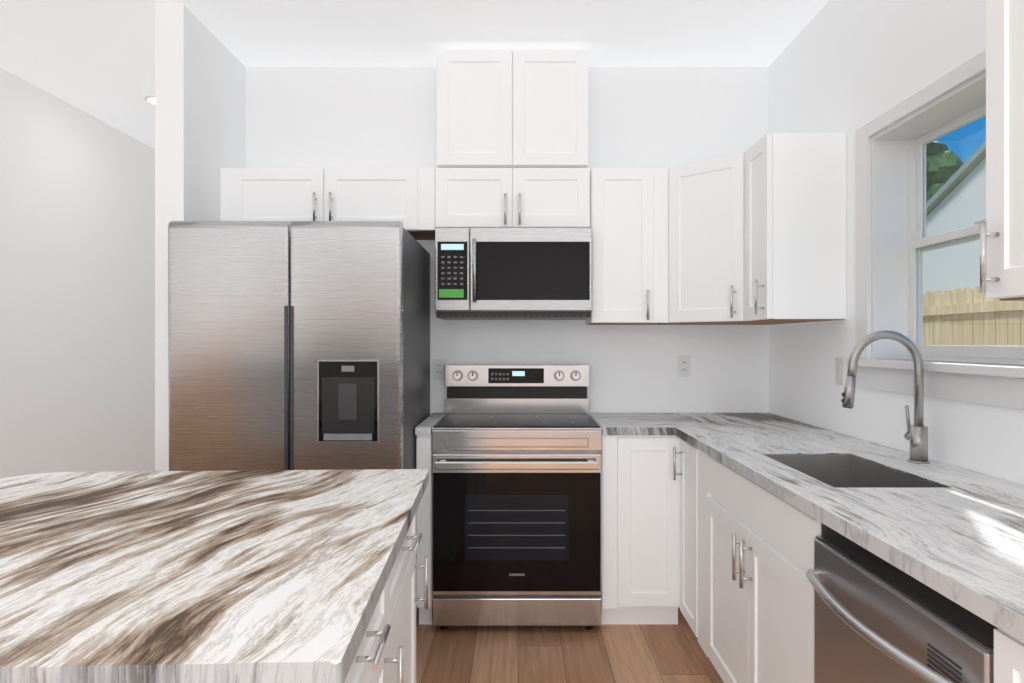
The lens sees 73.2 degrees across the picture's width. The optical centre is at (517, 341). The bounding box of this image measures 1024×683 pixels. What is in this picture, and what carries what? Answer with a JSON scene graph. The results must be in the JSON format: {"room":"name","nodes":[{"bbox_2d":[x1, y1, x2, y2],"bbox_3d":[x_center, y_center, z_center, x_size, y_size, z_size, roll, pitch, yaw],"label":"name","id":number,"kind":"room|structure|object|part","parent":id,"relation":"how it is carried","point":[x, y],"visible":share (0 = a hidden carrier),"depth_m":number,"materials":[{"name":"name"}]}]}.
{"room":"kitchen","nodes":[
{"label":"kitchen","id":0,"kind":"room"},
{"bbox_2d":[0,67,154,478],"bbox_3d":[-2.854,-0.090,1.750,0.120,2.780,10.500,0,0,0],"label":"wall","id":1,"kind":"structure","parent":0,"point":[77,289],"depth_m":4.33,"materials":[{"name":"white paint"}]},
{"bbox_2d":[155,4,245,470],"bbox_3d":[-1.531,-0.090,5.015,0.126,2.780,3.970,0,0,0],"label":"wall","id":2,"kind":"structure","parent":0,"point":[200,104],"depth_m":3.05,"materials":[{"name":"white paint"}]},
{"bbox_2d":[0,0,828,148],"bbox_3d":[-0.692,-1.530,1.750,4.444,0.100,10.740,0,0,0],"label":"ceiling","id":3,"kind":"structure","parent":0,"point":[95,58],"depth_m":3.33,"materials":[{"name":"white paint"}]},
{"bbox_2d":[144,95,154,104],"bbox_3d":[-2.200,-1.472,4.220,0.150,0.013,0.150,0,0,0],"label":"recessed light","id":4,"kind":"object","parent":3,"relation":"in","point":[150,99],"visible":0.27,"depth_m":4.18,"materials":[{"name":"white paint"}]},
{"bbox_2d":[246,67,767,414],"bbox_3d":[0.031,-0.090,3.780,2.998,2.780,0.120,0,0,0],"label":"wall","id":5,"kind":"structure","parent":0,"point":[386,117],"depth_m":3.72,"materials":[{"name":"white paint"}]},
{"bbox_2d":[220,168,435,239],"bbox_3d":[-0.938,-0.701,3.535,1.055,0.309,0.363,0,0,0],"label":"upper cabinet","id":6,"kind":"object","parent":5,"relation":"attached to","point":[406,196],"visible":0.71,"depth_m":3.40,"materials":[{"name":"white paint"}]},
{"bbox_2d":[433,359,445,379],"bbox_3d":[-0.425,0.150,3.715,0.070,0.116,0.008,0,0,0],"label":"electrical outlet","id":7,"kind":"object","parent":5,"relation":"attached to","point":[438,369],"visible":0.94,"depth_m":3.71,"materials":[{"name":"white plastic"}]},
{"bbox_2d":[435,168,589,227],"bbox_3d":[-0.027,-0.709,3.535,0.762,0.293,0.363,0,0,0],"label":"upper cabinet","id":8,"kind":"object","parent":5,"relation":"attached to","point":[511,197],"visible":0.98,"depth_m":3.39,"materials":[{"name":"white paint"}]},
{"bbox_2d":[435,227,591,319],"bbox_3d":[-0.021,-0.334,3.499,0.759,0.435,0.436,0,0,0],"label":"microwave","id":9,"kind":"object","parent":8,"relation":"attached to","point":[513,273],"visible":1,"depth_m":3.33,"materials":[{"name":"metal"}]},
{"bbox_2d":[437,50,587,168],"bbox_3d":[-0.027,-1.151,3.554,0.746,0.569,0.325,0,0,0],"label":"upper cabinet","id":10,"kind":"object","parent":5,"relation":"attached to","point":[512,109],"depth_m":3.40,"materials":[{"name":"white paint"}]},
{"bbox_2d":[585,168,667,324],"bbox_3d":[0.550,-0.472,3.535,0.376,0.766,0.363,0,0,0],"label":"upper cabinet","id":11,"kind":"object","parent":5,"relation":"attached to","point":[629,216],"visible":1,"depth_m":3.40,"materials":[{"name":"white paint"}]},
{"bbox_2d":[678,356,690,376],"bbox_3d":[0.895,0.135,3.715,0.070,0.116,0.008,0,0,0],"label":"electrical outlet","id":12,"kind":"object","parent":5,"relation":"attached to","point":[684,366],"visible":1,"depth_m":3.71,"materials":[{"name":"white plastic"}]},
{"bbox_2d":[658,152,803,324],"bbox_3d":[1.043,-0.472,3.412,0.608,0.766,0.611,0,0,0],"label":"upper cabinet","id":13,"kind":"object","parent":5,"relation":"attached to","point":[707,242],"visible":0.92,"depth_m":3.24,"materials":[{"name":"white paint"}]},
{"bbox_2d":[416,608,723,682],"bbox_3d":[-0.692,1.350,1.750,4.444,0.100,10.740,0,0,0],"label":"floor","id":14,"kind":"structure","parent":0,"point":[638,653],"depth_m":2.87,"materials":[{"name":"brown wood"}]},
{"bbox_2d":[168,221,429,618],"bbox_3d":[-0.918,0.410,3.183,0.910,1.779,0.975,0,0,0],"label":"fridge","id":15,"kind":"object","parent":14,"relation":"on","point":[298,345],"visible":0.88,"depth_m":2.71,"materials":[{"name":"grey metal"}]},
{"bbox_2d":[344,513,427,682],"bbox_3d":[-0.820,0.860,1.423,1.199,0.881,1.225,0,0,0],"label":"base cabinet","id":16,"kind":"object","parent":14,"relation":"on","point":[386,652],"visible":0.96,"depth_m":1.58,"materials":[{"name":"white paint"}]},
{"bbox_2d":[0,469,428,682],"bbox_3d":[-0.832,0.401,1.424,1.237,0.035,1.298,0,0,0],"label":"countertop","id":17,"kind":"structure","parent":16,"relation":"on","point":[259,576],"depth_m":1.15,"materials":[{"name":"stone"}]},
{"bbox_2d":[416,434,431,623],"bbox_3d":[-0.422,0.860,3.404,0.066,0.881,0.627,0,0,0],"label":"cabinet filler","id":18,"kind":"object","parent":14,"relation":"on","point":[424,508],"visible":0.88,"depth_m":3.09,"materials":[{"name":"white paint"}]},
{"bbox_2d":[415,413,444,434],"bbox_3d":[-0.423,0.401,3.394,0.071,0.035,0.645,0,0,0],"label":"countertop","id":19,"kind":"structure","parent":18,"relation":"on","point":[426,425],"depth_m":3.18,"materials":[{"name":"stone"}]},
{"bbox_2d":[431,364,601,629],"bbox_3d":[-0.005,0.711,3.344,0.763,1.179,0.692,0,0,0],"label":"stove","id":20,"kind":"object","parent":14,"relation":"on","point":[516,495],"visible":1,"depth_m":3.06,"materials":[{"name":"metal"}]},
{"bbox_2d":[601,435,679,623],"bbox_3d":[0.556,0.860,3.404,0.357,0.881,0.627,0,0,0],"label":"base cabinet","id":21,"kind":"object","parent":14,"relation":"on","point":[640,535],"visible":0.73,"depth_m":3.09,"materials":[{"name":"white paint"}]},
{"bbox_2d":[673,439,692,630],"bbox_3d":[1.031,0.860,2.937,0.632,0.880,0.347,0,0,0],"label":"base cabinet","id":22,"kind":"object","parent":14,"relation":"on","point":[686,450],"depth_m":2.96,"materials":[{"name":"white paint"}]},
{"bbox_2d":[693,446,700,645],"bbox_3d":[1.031,0.860,2.692,0.632,0.880,0.142,0,0,0],"label":"cabinet filler","id":23,"kind":"object","parent":14,"relation":"on","point":[696,452],"depth_m":2.76,"materials":[{"name":"white paint"}]},
{"bbox_2d":[701,451,820,682],"bbox_3d":[1.031,0.860,2.141,0.632,0.880,0.961,0,0,0],"label":"base cabinet","id":24,"kind":"object","parent":14,"relation":"on","point":[746,586],"depth_m":2.09,"materials":[{"name":"white paint"}]},
{"bbox_2d":[589,413,1023,642],"bbox_3d":[0.862,0.401,2.009,0.970,0.035,3.417,0,0,0],"label":"countertop","id":25,"kind":"structure","parent":24,"relation":"on","point":[959,540],"depth_m":1.64,"materials":[{"name":"stone"}]},
{"bbox_2d":[763,454,947,487],"bbox_3d":[0.985,0.515,2.090,0.360,0.256,0.610,0,0,0],"label":"undermount sink","id":26,"kind":"object","parent":25,"relation":"in","point":[842,471],"depth_m":2.37,"materials":[{"name":"metal"}]},
{"bbox_2d":[841,330,929,463],"bbox_3d":[1.166,0.174,2.204,0.274,0.418,0.090,0,0,0],"label":"faucet","id":27,"kind":"object","parent":25,"relation":"on","point":[916,435],"visible":1,"depth_m":2.18,"materials":[{"name":"silver metal"}]},
{"bbox_2d":[806,523,998,682],"bbox_3d":[0.969,0.861,1.350,0.642,0.879,0.614,0,0,0],"label":"dishwasher","id":28,"kind":"object","parent":14,"relation":"on","point":[877,619],"visible":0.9,"depth_m":1.33,"materials":[{"name":"grey metal"}]},
{"bbox_2d":[994,629,1023,682],"bbox_3d":[1.031,0.860,0.812,0.632,0.880,0.454,0,0,0],"label":"base cabinet","id":29,"kind":"object","parent":14,"relation":"on","point":[1008,651],"depth_m":1.01,"materials":[{"name":"white paint"}]},
{"bbox_2d":[768,0,1023,484],"bbox_3d":[1.440,-0.090,0.170,0.180,2.780,7.340,0,0,0],"label":"wall","id":30,"kind":"structure","parent":0,"point":[849,68],"depth_m":2.71,"materials":[{"name":"white paint"}]},
{"bbox_2d":[746,133,845,321],"bbox_3d":[1.166,-0.472,2.968,0.362,0.766,0.272,0,0,0],"label":"upper cabinet","id":31,"kind":"object","parent":30,"relation":"attached to","point":[795,227],"visible":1,"depth_m":2.83,"materials":[{"name":"white paint"}]},
{"bbox_2d":[836,357,843,385],"bbox_3d":[1.346,0.125,2.886,0.008,0.116,0.070,0,0,0],"label":"light switch","id":32,"kind":"object","parent":30,"relation":"attached to","point":[839,371],"visible":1,"depth_m":2.88,"materials":[{"name":"white plastic"}]},
{"bbox_2d":[845,49,1023,409],"bbox_3d":[1.413,-0.327,2.180,0.226,1.013,1.130,0,0,0],"label":"window","id":33,"kind":"structure","parent":30,"relation":"in","point":[880,231],"depth_m":2.56,"materials":[{"name":"white paint"}]},
{"bbox_3d":[1.492,-0.355,2.180,0.069,0.844,0.898,0,0,0],"label":"window sash","id":34,"kind":"part","parent":33,"relation":"part of","materials":[{"name":"white plastic"}]},
{"bbox_2d":[980,0,1023,300],"bbox_3d":[1.166,-0.472,0.930,0.362,0.766,1.160,0,0,0],"label":"upper cabinet","id":35,"kind":"object","parent":30,"relation":"attached to","point":[1002,252],"visible":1,"depth_m":1.45,"materials":[{"name":"white paint"}]},
{"label":"outside","id":36,"kind":"structure","parent":0,"visible":0},
{"bbox_3d":[20.765,1.380,18.500,38.469,0.120,53.000,0,0,0],"label":"ground","id":37,"kind":"structure","parent":36,"visible":0},
{"bbox_2d":[926,141,963,201],"bbox_3d":[15.468,-3.578,27.043,3.215,9.797,3.016,0,0,0],"label":"tree","id":38,"kind":"object","parent":37,"relation":"on","point":[937,163],"depth_m":25.94,"materials":[{"name":"green plant"}]},
{"bbox_2d":[923,141,985,292],"bbox_3d":[10.800,-1.480,4.500,9.400,5.600,15.900,0,0,0],"label":"house","id":39,"kind":"structure","parent":37,"relation":"on","point":[967,247],"depth_m":9.71,"materials":[{"name":"white paint"}]},
{"bbox_2d":[923,286,1023,345],"bbox_3d":[3.944,0.415,5.565,0.148,1.810,17.130,0,0,0],"label":"fence","id":40,"kind":"object","parent":37,"relation":"on","point":[964,310],"depth_m":6.09,"materials":[{"name":"brown wood"}]}
]}

